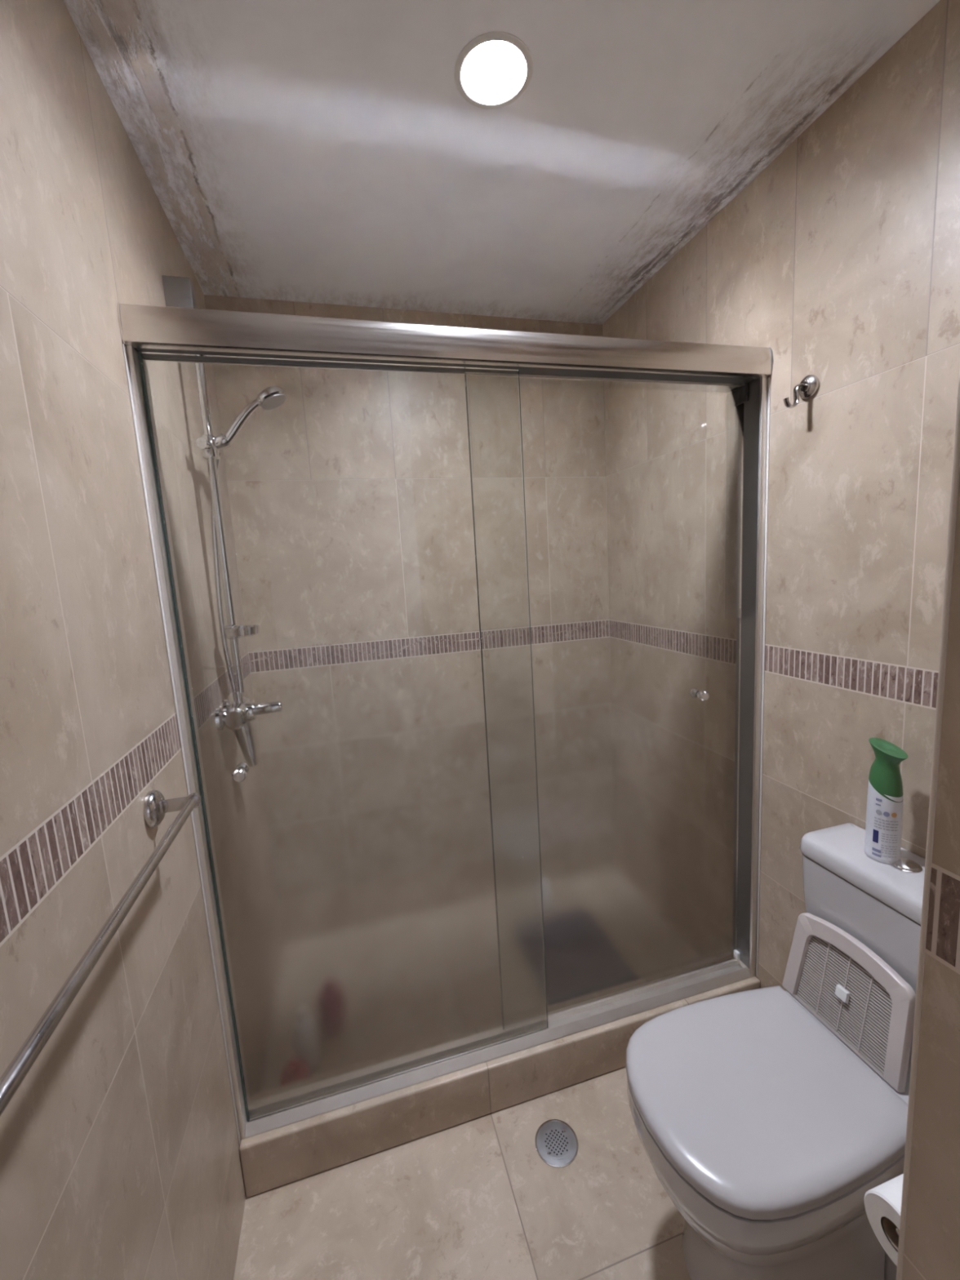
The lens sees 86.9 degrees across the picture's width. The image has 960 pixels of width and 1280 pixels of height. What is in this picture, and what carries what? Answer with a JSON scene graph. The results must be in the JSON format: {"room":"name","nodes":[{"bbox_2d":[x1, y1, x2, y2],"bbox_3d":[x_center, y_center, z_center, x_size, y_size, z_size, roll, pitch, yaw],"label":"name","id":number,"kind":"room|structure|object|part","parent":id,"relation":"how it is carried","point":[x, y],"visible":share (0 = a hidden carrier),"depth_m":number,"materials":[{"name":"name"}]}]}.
{"room":"bathroom","nodes":[
{"label":"bathroom","id":0,"kind":"room"},
{"bbox_2d":[0,0,248,1279],"bbox_3d":[-0.562,0.170,0.677,0.100,2.300,2.492,-5,8,-15],"label":"wall","id":1,"kind":"structure","parent":0,"point":[120,1159],"depth_m":0.69,"materials":[{"name":"beige tile"}]},
{"bbox_2d":[0,789,201,1116],"bbox_3d":[-0.423,0.311,0.548,0.074,0.061,0.678,-5,8,-15],"label":"towel bar","id":2,"kind":"object","parent":1,"relation":"attached to","point":[155,807],"visible":1,"depth_m":0.50,"materials":[{"name":"silver metal"}]},
{"bbox_2d":[122,343,240,1145],"bbox_3d":[-0.588,0.302,1.022,0.002,1.678,0.010,-5,8,-15],"label":"trim","id":3,"kind":"structure","parent":1,"relation":"attached to","point":[123,345],"depth_m":1.00,"materials":[{"name":"silver metal"}]},
{"bbox_2d":[161,275,241,666],"bbox_3d":[-0.666,-0.357,1.273,0.101,1.008,0.068,-5,8,-15],"label":"shower rail","id":4,"kind":"object","parent":1,"relation":"attached to","point":[179,291],"visible":0.91,"depth_m":1.26,"materials":[{"name":"silver metal"}]},
{"bbox_3d":[-0.667,-0.328,1.291,0.021,0.945,0.021,-5,8,-15],"label":"rod","id":5,"kind":"part","parent":4,"relation":"part of","materials":[{"name":"silver metal"}]},
{"bbox_2d":[223,623,259,639],"bbox_3d":[-0.628,-0.024,1.339,0.086,0.037,0.086,-5,8,-15],"label":"soap dish","id":6,"kind":"object","parent":4,"relation":"attached to","point":[234,631],"visible":0.99,"depth_m":1.31,"materials":[{"name":"silver metal"}]},
{"bbox_2d":[210,386,286,666],"bbox_3d":[-0.586,-0.248,1.323,0.233,0.781,0.079,-5,8,-15],"label":"shower","id":7,"kind":"object","parent":4,"relation":"attached to","point":[270,397],"visible":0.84,"depth_m":1.29,"materials":[{"name":"silver metal"}]},
{"bbox_3d":[-0.604,-0.547,1.281,0.113,0.124,0.023,-5,8,-15],"label":"handle","id":8,"kind":"part","parent":7,"relation":"part of","materials":[{"name":"silver metal"}]},
{"bbox_3d":[-0.527,-0.607,1.294,0.062,0.032,0.068,-5,8,-15],"label":"spray plate","id":9,"kind":"part","parent":7,"relation":"part of","materials":[{"name":"silver metal"}]},
{"bbox_2d":[204,294,608,662],"bbox_3d":[-0.150,-0.043,2.016,1.419,2.300,0.100,-5,8,-15],"label":"wall","id":10,"kind":"structure","parent":0,"point":[350,497],"depth_m":1.88,"materials":[{"name":"beige tile"}]},
{"bbox_2d":[233,1066,691,1279],"bbox_3d":[0.237,1.276,1.037,1.619,0.080,2.492,-5,8,-15],"label":"floor","id":11,"kind":"structure","parent":0,"point":[476,1198],"depth_m":1.10,"materials":[{"name":"beige tile"}]},
{"bbox_2d":[239,976,759,1197],"bbox_3d":[0.132,1.126,1.379,1.419,0.134,0.127,-5,8,-15],"label":"shower curb","id":12,"kind":"object","parent":11,"relation":"on","point":[284,1155],"depth_m":1.25,"materials":[{"name":"beige tile"}]},
{"bbox_2d":[116,302,773,1139],"bbox_3d":[0.080,0.197,1.237,1.418,1.748,0.098,-5,8,-15],"label":"shower enclosure","id":13,"kind":"object","parent":12,"relation":"on","point":[430,858],"visible":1,"depth_m":1.22,"materials":[{"name":"glass"}]},
{"bbox_3d":[-0.509,0.281,1.079,0.027,0.027,0.053,-5,8,-15],"label":"knob","id":14,"kind":"part","parent":13,"relation":"part of","materials":[{"name":"silver metal"}]},
{"bbox_3d":[-0.227,0.255,1.158,0.748,1.671,0.006,-5,8,-15],"label":"glass panel","id":15,"kind":"part","parent":13,"relation":"part of","materials":[{"name":"clear glass"}]},
{"bbox_3d":[0.034,-0.630,1.112,1.411,0.068,0.075,-5,8,-15],"label":"header rail","id":16,"kind":"part","parent":13,"relation":"part of","materials":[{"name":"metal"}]},
{"bbox_3d":[0.377,0.193,1.347,0.750,1.671,0.006,-5,8,-15],"label":"glass panel","id":17,"kind":"part","parent":13,"relation":"part of","materials":[{"name":"clear glass"}]},
{"bbox_3d":[0.607,0.150,1.402,0.027,0.027,0.053,-5,8,-15],"label":"knob","id":18,"kind":"part","parent":13,"relation":"part of","materials":[{"name":"silver metal"}]},
{"bbox_2d":[534,1119,577,1168],"bbox_3d":[0.184,1.211,1.222,0.103,0.004,0.103,-5,8,-15],"label":"floor drain","id":19,"kind":"object","parent":11,"relation":"on","point":[556,1142],"visible":1,"depth_m":1.22,"materials":[{"name":"silver metal"}]},
{"bbox_2d":[626,822,925,1279],"bbox_3d":[0.604,0.838,0.969,0.661,0.761,0.373,-5,8,-15],"label":"toilet","id":20,"kind":"object","parent":11,"relation":"on","point":[766,1132],"visible":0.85,"depth_m":0.88,"materials":[{"name":"white ceramic"}]},
{"bbox_3d":[0.496,0.822,0.928,0.427,0.006,0.336,-5,8,-15],"label":"seat","id":21,"kind":"part","parent":20,"relation":"part of","materials":[{"name":"white plastic"}]},
{"bbox_3d":[0.508,1.026,0.957,0.434,0.404,0.342,-5,8,-15],"label":"bowl","id":22,"kind":"part","parent":20,"relation":"part of","materials":[{"name":"white ceramic"}]},
{"bbox_3d":[0.495,0.805,0.926,0.435,0.028,0.344,-5,8,-15],"label":"lid","id":23,"kind":"part","parent":20,"relation":"part of","materials":[{"name":"white plastic"}]},
{"bbox_2d":[782,912,915,1093],"bbox_3d":[0.736,0.698,1.023,0.048,0.202,0.254,-5,8,-15],"label":"panel","id":24,"kind":"object","parent":20,"relation":"on","point":[849,988],"visible":1,"depth_m":1.00,"materials":[{"name":"white plastic"}]},
{"bbox_3d":[0.829,0.468,0.985,0.152,0.040,0.373,-5,8,-15],"label":"cistern lid","id":25,"kind":"part","parent":20,"relation":"part of","materials":[{"name":"white ceramic"}]},
{"bbox_2d":[864,737,907,864],"bbox_3d":[0.812,0.322,1.016,0.057,0.242,0.059,1,9,26],"label":"air freshener","id":26,"kind":"object","parent":20,"relation":"on","point":[885,798],"visible":1,"depth_m":1.00,"materials":[{"name":"green plastic"}]},
{"bbox_2d":[63,0,940,324],"bbox_3d":[0.100,-1.077,0.706,1.619,0.080,2.492,-5,8,-15],"label":"ceiling","id":27,"kind":"structure","parent":0,"point":[331,152],"depth_m":1.07,"materials":[{"name":"paint"}]},
{"bbox_2d":[453,31,533,109],"bbox_3d":[0.024,-1.094,0.949,0.148,0.064,0.148,-5,8,-15],"label":"ceiling lamp","id":28,"kind":"object","parent":27,"relation":"attached to","point":[494,69],"visible":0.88,"depth_m":0.96,"materials":[{"name":"white glass"}]},
{"bbox_2d":[602,0,959,991],"bbox_3d":[0.802,-0.014,1.417,0.100,2.300,1.760,-5,8,-15],"label":"wall","id":29,"kind":"structure","parent":0,"point":[840,258],"depth_m":1.15,"materials":[{"name":"beige tile"}]},
{"bbox_2d":[755,377,770,977],"bbox_3d":[0.774,0.171,1.387,0.002,1.678,0.006,-5,8,-15],"label":"trim","id":30,"kind":"structure","parent":29,"relation":"attached to","point":[769,378],"depth_m":1.37,"materials":[{"name":"silver metal"}]},
{"bbox_2d":[783,374,819,408],"bbox_3d":[0.728,-0.570,1.162,0.069,0.073,0.051,-5,8,-15],"label":"robe hook","id":31,"kind":"object","parent":29,"relation":"attached to","point":[808,386],"visible":1,"depth_m":1.16,"materials":[{"name":"silver metal"}]},
{"bbox_3d":[0.723,-0.559,1.162,0.058,0.053,0.017,-5,8,-15],"label":"hook arm","id":32,"kind":"part","parent":31,"relation":"part of","materials":[{"name":"silver metal"}]},
{"bbox_2d":[902,474,959,1279],"bbox_3d":[0.813,0.165,0.139,0.767,2.300,0.732,-5,8,-15],"label":"wall","id":33,"kind":"structure","parent":0,"point":[931,1251],"depth_m":0.40,"materials":[{"name":"beige tile"}]},
{"bbox_2d":[895,1227,899,1235],"bbox_3d":[0.553,0.678,0.559,0.131,0.048,0.086,-5,8,-15],"label":"holder","id":34,"kind":"object","parent":33,"relation":"attached to","point":[897,1229],"visible":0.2,"depth_m":0.58,"materials":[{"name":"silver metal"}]},
{"bbox_2d":[864,1173,903,1266],"bbox_3d":[0.521,0.675,0.590,0.100,0.074,0.074,-5,8,-15],"label":"toilet paper roll","id":35,"kind":"object","parent":34,"relation":"on","point":[882,1202],"visible":0.26,"depth_m":0.59,"materials":[{"name":"paper"}]},
{"bbox_2d":[896,368,959,1279],"bbox_3d":[0.347,0.157,0.391,0.004,2.300,0.004,-5,8,-15],"label":"trim","id":36,"kind":"structure","parent":33,"relation":"attached to","point":[956,463],"depth_m":0.39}
]}

